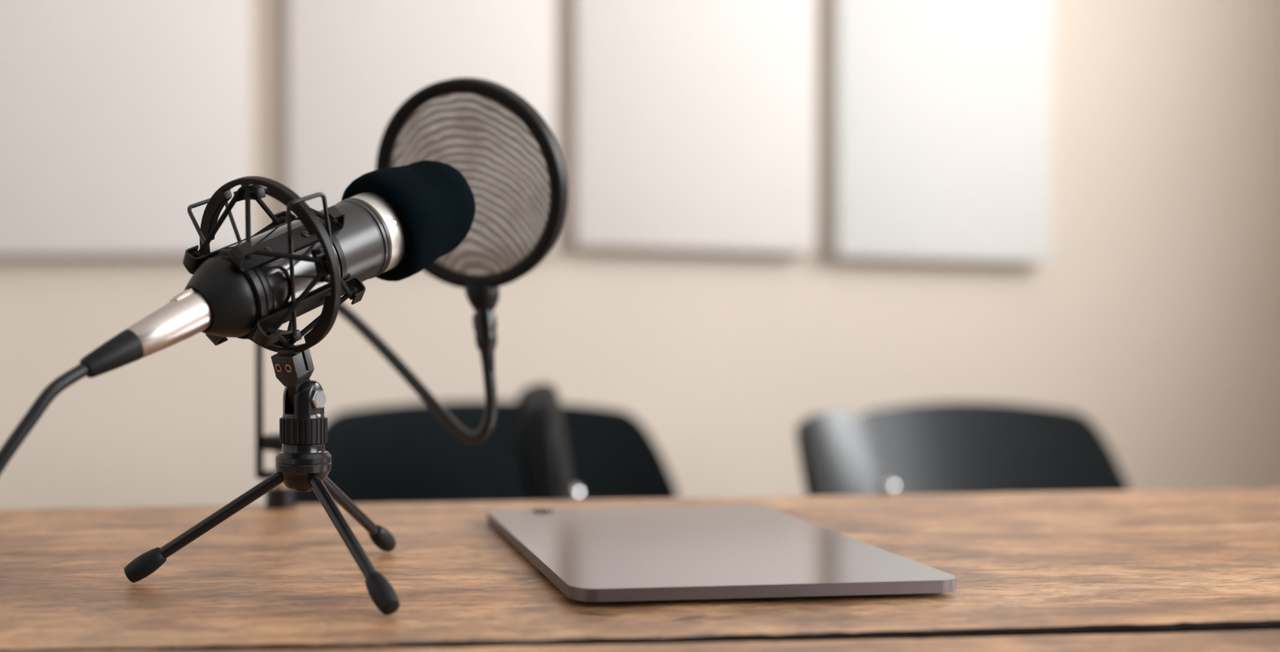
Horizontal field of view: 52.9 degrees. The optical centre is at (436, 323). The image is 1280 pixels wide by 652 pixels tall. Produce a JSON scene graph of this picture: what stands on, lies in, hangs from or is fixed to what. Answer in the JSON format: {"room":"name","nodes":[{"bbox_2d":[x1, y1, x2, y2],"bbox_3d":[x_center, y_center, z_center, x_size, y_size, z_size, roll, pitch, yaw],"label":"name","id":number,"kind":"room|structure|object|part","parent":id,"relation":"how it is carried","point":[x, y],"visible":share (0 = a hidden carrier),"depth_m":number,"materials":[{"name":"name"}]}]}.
{"room":"studio","nodes":[
{"label":"studio","id":0,"kind":"room"},
{"bbox_2d":[0,0,1279,509],"bbox_3d":[-0.210,-0.538,2.392,4.380,2.800,0.120,0,0,-7],"label":"wall","id":1,"kind":"structure","parent":0,"point":[1153,319],"depth_m":2.44,"materials":[{"name":"beige paint"}]},
{"bbox_2d":[0,0,253,256],"bbox_3d":[-0.609,-0.803,2.257,0.555,1.369,0.046,0,0,-7],"label":"panel","id":2,"kind":"object","parent":1,"relation":"attached to","point":[117,117],"visible":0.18,"depth_m":2.24,"materials":[{"name":"white fabric"}]},
{"bbox_2d":[288,0,555,253],"bbox_3d":[-0.025,-0.808,2.326,0.491,1.358,0.046,0,0,-7],"label":"panel","id":3,"kind":"object","parent":1,"relation":"attached to","point":[353,64],"visible":0.39,"depth_m":2.29,"materials":[{"name":"white fabric"}]},
{"bbox_2d":[572,0,815,254],"bbox_3d":[0.488,-0.811,2.386,0.463,1.354,0.046,0,0,-7],"label":"panel","id":4,"kind":"object","parent":1,"relation":"attached to","point":[694,121],"visible":1,"depth_m":2.36,"materials":[{"name":"white fabric"}]},
{"bbox_2d":[829,0,1053,264],"bbox_3d":[0.979,-0.803,2.444,0.437,1.370,0.046,0,0,-7],"label":"panel","id":5,"kind":"object","parent":1,"relation":"attached to","point":[941,111],"visible":1,"depth_m":2.42,"materials":[{"name":"white fabric"}]},
{"bbox_3d":[0.073,0.922,-0.022,4.380,0.120,4.980,0,0,-7],"label":"floor","id":6,"kind":"structure","parent":0,"visible":0},
{"bbox_2d":[296,400,677,504],"bbox_3d":[0.051,0.482,1.792,0.514,0.765,0.462,0,0,-3],"label":"chair","id":7,"kind":"object","parent":6,"relation":"on","point":[402,453],"visible":0.23,"depth_m":1.61,"materials":[{"name":"black paint"}]},
{"bbox_2d":[516,382,582,500],"bbox_3d":[-0.055,0.463,1.299,0.462,0.803,0.432,0,0,3],"label":"chair","id":8,"kind":"object","parent":6,"relation":"on","point":[542,440],"visible":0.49,"depth_m":1.12,"materials":[{"name":"black plastic"}]},
{"bbox_2d":[0,488,1279,651],"bbox_3d":[0.246,0.492,0.480,2.700,0.740,0.826,0,0,-7],"label":"table","id":9,"kind":"object","parent":6,"relation":"on","point":[1157,571],"visible":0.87,"depth_m":0.59,"materials":[{"name":"brown wood"}]},
{"bbox_2d":[124,443,399,615],"bbox_3d":[-0.079,0.089,0.594,0.134,0.065,0.155,0,0,-7],"label":"tripod stand","id":10,"kind":"object","parent":9,"relation":"on","point":[300,468],"visible":1,"depth_m":0.59,"materials":[{"name":"black metal"}]},
{"bbox_3d":[-0.101,0.090,0.596,0.062,0.043,0.006,0,0,-3],"label":"leg","id":11,"kind":"part","parent":10,"relation":"part of","materials":[{"name":"black metal"}]},
{"bbox_2d":[182,176,365,444],"bbox_3d":[-0.072,-0.005,0.583,0.075,0.123,0.085,0,0,-45],"label":"mount","id":12,"kind":"object","parent":10,"relation":"on","point":[303,261],"visible":0.88,"depth_m":0.57,"materials":[{"name":"black plastic"}]},
{"bbox_3d":[-0.104,-0.049,0.595,0.014,0.028,0.034,0,0,24],"label":"wire handle","id":13,"kind":"part","parent":12,"relation":"part of","materials":[{"name":"black metal"}]},
{"bbox_3d":[-0.081,-0.026,0.574,0.043,0.074,0.076,0,0,-45],"label":"elastic cord","id":14,"kind":"part","parent":12,"relation":"part of","materials":[{"name":"black fabric"}]},
{"bbox_3d":[-0.066,-0.026,0.585,0.058,0.074,0.074,0,0,-33],"label":"elastic cord","id":15,"kind":"part","parent":12,"relation":"part of","materials":[{"name":"black fabric"}]},
{"bbox_3d":[-0.057,-0.026,0.558,0.018,0.063,0.031,0,0,4],"label":"wire handle","id":16,"kind":"part","parent":12,"relation":"part of","materials":[{"name":"black metal"}]},
{"bbox_2d":[184,160,475,337],"bbox_3d":[-0.045,-0.039,0.610,0.056,0.091,0.169,0,0,40],"label":"microphone","id":17,"kind":"object","parent":12,"relation":"attached to","point":[399,220],"visible":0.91,"depth_m":0.61,"materials":[{"name":"black paint"}]},
{"bbox_2d":[0,288,213,475],"bbox_3d":[-0.779,0.423,0.514,1.369,0.877,0.133,0,0,-4],"label":"microphone cable","id":18,"kind":"object","parent":17,"relation":"attached to","point":[188,313],"visible":1,"depth_m":0.53,"materials":[{"name":"black rubber"}]},
{"bbox_3d":[-0.802,0.438,0.512,1.324,0.848,0.133,0,0,-4],"label":"cord","id":19,"kind":"part","parent":18,"relation":"part of","materials":[{"name":"black plastic"}]},
{"bbox_3d":[-0.042,0.090,0.564,0.006,0.044,0.065,0,0,-31],"label":"leg","id":20,"kind":"part","parent":10,"relation":"part of","materials":[{"name":"black metal"}]},
{"bbox_3d":[-0.045,0.090,0.634,0.006,0.044,0.066,0,0,26],"label":"leg","id":21,"kind":"part","parent":10,"relation":"part of","materials":[{"name":"black metal"}]},
{"bbox_2d":[255,77,568,508],"bbox_3d":[-0.025,-0.011,0.778,0.235,0.265,0.049,0,0,33],"label":"filter","id":22,"kind":"object","parent":9,"relation":"on","point":[510,159],"visible":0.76,"depth_m":0.74,"materials":[{"name":"black fabric"}]},
{"bbox_3d":[-0.107,0.042,0.842,0.026,0.123,0.013,0,0,0],"label":"clamp frame","id":23,"kind":"part","parent":22,"relation":"part of","materials":[{"name":"black metal"}]},
{"bbox_3d":[-0.104,0.116,0.842,0.020,0.013,0.020,0,0,-7],"label":"clamp knob","id":24,"kind":"part","parent":22,"relation":"part of","materials":[{"name":"black metal"}]},
{"bbox_2d":[487,504,955,602],"bbox_3d":[0.133,0.118,0.673,0.178,0.008,0.246,0,0,-7],"label":"tablet","id":25,"kind":"object","parent":9,"relation":"on","point":[604,554],"visible":1,"depth_m":0.62,"materials":[{"name":"grey metal"}]},
{"bbox_2d":[796,410,907,496],"bbox_3d":[0.590,0.481,1.223,0.432,0.766,0.533,0,0,-33],"label":"chair","id":26,"kind":"object","parent":6,"relation":"on","point":[841,452],"visible":0.36,"depth_m":1.42,"materials":[{"name":"black paint"}]},
{"bbox_2d":[860,401,1128,494],"bbox_3d":[0.760,0.487,1.910,0.432,0.754,0.462,0,0,5],"label":"chair","id":27,"kind":"object","parent":6,"relation":"on","point":[957,447],"visible":0.24,"depth_m":1.75,"materials":[{"name":"black paint"}]}
]}

